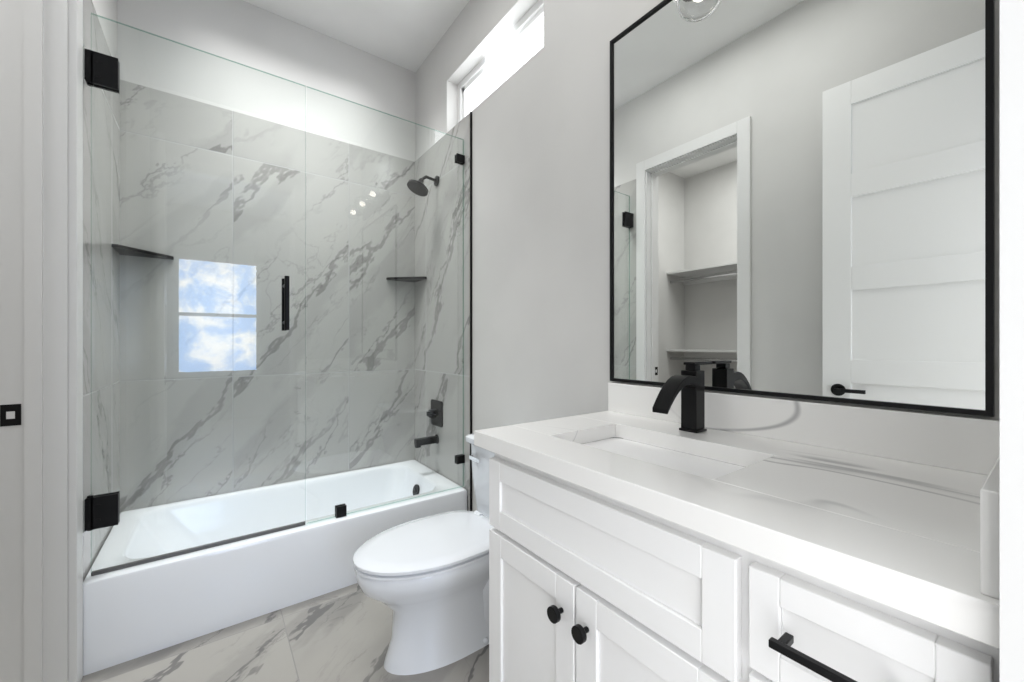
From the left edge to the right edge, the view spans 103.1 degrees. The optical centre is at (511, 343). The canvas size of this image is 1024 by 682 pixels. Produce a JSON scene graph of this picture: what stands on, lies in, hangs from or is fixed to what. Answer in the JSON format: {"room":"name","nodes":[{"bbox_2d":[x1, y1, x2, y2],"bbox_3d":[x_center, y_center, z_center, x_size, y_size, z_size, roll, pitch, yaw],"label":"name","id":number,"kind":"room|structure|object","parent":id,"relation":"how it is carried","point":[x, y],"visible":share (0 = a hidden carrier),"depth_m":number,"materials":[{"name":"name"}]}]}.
{"room":"bathroom","nodes":[
{"label":"bathroom","id":0,"kind":"room"},
{"bbox_2d":[92,0,116,57],"bbox_3d":[-1.161,-0.394,0.834,0.140,3.025,2.971,0,0,-36],"label":"wall","id":1,"kind":"structure","parent":0,"point":[106,9],"depth_m":1.81,"materials":[{"name":"paint"}]},
{"bbox_2d":[0,0,82,681],"bbox_3d":[-1.267,-0.132,0.979,0.180,2.501,0.822,0,0,-36],"label":"door frame","id":2,"kind":"structure","parent":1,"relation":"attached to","point":[33,340],"depth_m":1.25,"materials":[{"name":"white paint"}]},
{"bbox_2d":[83,0,119,581],"bbox_3d":[-1.673,-0.221,1.655,0.010,2.100,0.741,0,0,-36],"label":"tile","id":3,"kind":"structure","parent":1,"relation":"attached to","point":[89,186],"depth_m":1.61,"materials":[{"name":"white tile"}]},
{"bbox_2d":[83,13,305,575],"bbox_3d":[-1.200,-0.170,1.608,0.691,1.955,0.109,0,0,-36],"label":"shower glass door","id":4,"kind":"structure","parent":3,"relation":"attached to","point":[101,71],"depth_m":1.55,"materials":[{"name":"clear glass"}]},
{"bbox_2d":[117,0,414,161],"bbox_3d":[-1.333,-0.394,2.466,1.800,3.025,0.140,0,0,-36],"label":"wall","id":5,"kind":"structure","parent":0,"point":[254,37],"depth_m":2.33,"materials":[{"name":"paint"}]},
{"bbox_2d":[112,244,173,259],"bbox_3d":[-1.748,-0.433,1.935,0.200,0.014,0.200,0,0,-36],"label":"corner shelf","id":6,"kind":"object","parent":5,"relation":"attached to","point":[137,251],"depth_m":1.93,"materials":[{"name":"black"}]},
{"bbox_2d":[120,80,414,512],"bbox_3d":[-1.288,-0.221,2.406,1.520,2.100,0.010,0,0,-36],"label":"tile","id":7,"kind":"structure","parent":5,"relation":"attached to","point":[235,312],"depth_m":2.28,"materials":[{"name":"white tile"}]},
{"bbox_2d":[386,276,426,281],"bbox_3d":[-0.703,-0.433,2.706,0.200,0.014,0.200,0,0,-36],"label":"corner shelf","id":8,"kind":"object","parent":5,"relation":"attached to","point":[417,279],"depth_m":2.71,"materials":[{"name":"black"}]},
{"bbox_2d":[81,583,488,681],"bbox_3d":[-0.493,1.144,1.327,1.800,0.050,2.971,0,0,-36],"label":"floor","id":9,"kind":"structure","parent":0,"point":[344,634],"depth_m":1.46,"materials":[{"name":"tile"}]},
{"bbox_2d":[83,460,466,675],"bbox_3d":[-1.065,0.964,2.103,1.496,0.310,0.739,0,0,-36],"label":"bathtub","id":10,"kind":"object","parent":9,"relation":"on","point":[134,612],"visible":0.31,"depth_m":1.74,"materials":[{"name":"white ceramic"}]},
{"bbox_2d":[306,86,464,523],"bbox_3d":[-0.596,-0.170,2.053,0.801,1.955,0.030,0,0,-36],"label":"glass","id":11,"kind":"object","parent":10,"relation":"on","point":[341,510],"visible":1,"depth_m":2.00,"materials":[{"name":"clear glass"}]},
{"bbox_2d":[353,433,494,674],"bbox_3d":[-0.209,0.768,1.567,0.771,0.703,0.500,0,0,-36],"label":"toilet","id":12,"kind":"object","parent":9,"relation":"on","point":[425,580],"visible":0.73,"depth_m":1.41,"materials":[{"name":"white ceramic"}]},
{"bbox_2d":[474,382,999,681],"bbox_3d":[0.396,0.629,0.903,0.586,0.980,0.930,0,0,-36],"label":"bathroom vanity","id":13,"kind":"object","parent":9,"relation":"on","point":[633,537],"visible":1,"depth_m":0.69,"materials":[{"name":"white paint"}]},
{"bbox_2d":[652,361,711,432],"bbox_3d":[0.462,0.144,1.087,0.228,0.187,0.052,0,0,-36],"label":"faucet","id":14,"kind":"object","parent":13,"relation":"on","point":[689,382],"visible":1,"depth_m":1.09,"materials":[{"name":"black metal"}]},
{"bbox_2d":[243,0,469,71],"bbox_3d":[-0.493,-1.931,1.327,1.800,0.050,2.971,0,0,-36],"label":"ceiling","id":15,"kind":"structure","parent":0,"point":[408,34],"depth_m":2.41,"materials":[{"name":"paint"}]},
{"bbox_2d":[415,0,999,511],"bbox_3d":[0.175,-0.394,1.820,0.140,3.025,2.971,0,0,-36],"label":"wall","id":16,"kind":"structure","parent":0,"point":[541,234],"depth_m":1.76,"materials":[{"name":"paint"}]},
{"bbox_2d":[415,113,469,510],"bbox_3d":[-0.452,-0.076,2.544,0.010,2.390,0.761,0,0,-36],"label":"tile","id":17,"kind":"structure","parent":16,"relation":"attached to","point":[460,129],"depth_m":2.47,"materials":[{"name":"white tile"}]},
{"bbox_2d":[407,175,438,196],"bbox_3d":[-0.549,-0.983,2.503,0.193,0.140,0.132,0,0,-36],"label":"shower head","id":18,"kind":"object","parent":17,"relation":"attached to","point":[422,186],"depth_m":2.48},
{"bbox_2d":[414,435,438,447],"bbox_3d":[-0.530,0.605,2.517,0.145,0.062,0.060,0,0,-36],"label":"tub spout","id":19,"kind":"object","parent":17,"relation":"attached to","point":[417,442],"depth_m":2.50,"materials":[{"name":"black metal"}]},
{"bbox_2d":[426,399,442,426],"bbox_3d":[-0.494,0.439,2.534,0.066,0.160,0.175,0,0,-36],"label":"shower valve","id":20,"kind":"object","parent":17,"relation":"attached to","point":[435,414],"depth_m":2.53,"materials":[{"name":"black metal"}]},
{"bbox_2d":[470,111,471,510],"bbox_3d":[-0.225,-0.076,2.234,0.012,2.390,0.007,0,0,-36],"label":"trim","id":21,"kind":"structure","parent":16,"relation":"attached to","point":[470,303],"depth_m":2.23,"materials":[{"name":"black metal"}]},
{"bbox_2d":[458,0,543,122],"bbox_3d":[-0.051,-1.441,2.174,0.054,0.320,0.900,0,0,-36],"label":"transom","id":22,"kind":"object","parent":16,"relation":"attached to","point":[514,49],"visible":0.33,"depth_m":2.16,"materials":[{"name":"white glass"}]},
{"bbox_2d":[610,0,994,416],"bbox_3d":[0.614,-0.469,1.091,0.016,1.203,0.879,0,0,-36],"label":"vanity mirror","id":23,"kind":"object","parent":16,"relation":"attached to","point":[802,199],"visible":0.9,"depth_m":0.96,"materials":[{"name":"black mirror"}]},
{"bbox_3d":[0.583,-1.191,0.989,0.185,0.124,0.684,0,0,-36],"label":"sconce","id":24,"kind":"object","parent":16,"relation":"attached to","visible":0},
{"bbox_2d":[676,0,720,21],"bbox_3d":[0.508,-1.011,1.077,0.156,0.312,0.112,0,0,-36],"label":"globe pendant","id":25,"kind":"object","parent":24,"relation":"hanging from","point":[694,10],"visible":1,"depth_m":1.05,"materials":[{"name":"clear glass"}]},
{"bbox_3d":[0.347,-0.393,0.188,1.800,3.025,0.140,0,0,-36],"label":"wall","id":26,"kind":"structure","parent":0,"visible":0},
{"bbox_2d":[1000,0,1023,681],"bbox_3d":[0.072,-0.143,0.083,0.948,2.525,0.018,0,0,-36],"label":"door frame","id":27,"kind":"structure","parent":26,"relation":"attached to","point":[1011,340],"depth_m":0.35,"materials":[{"name":"white paint"}]}
]}

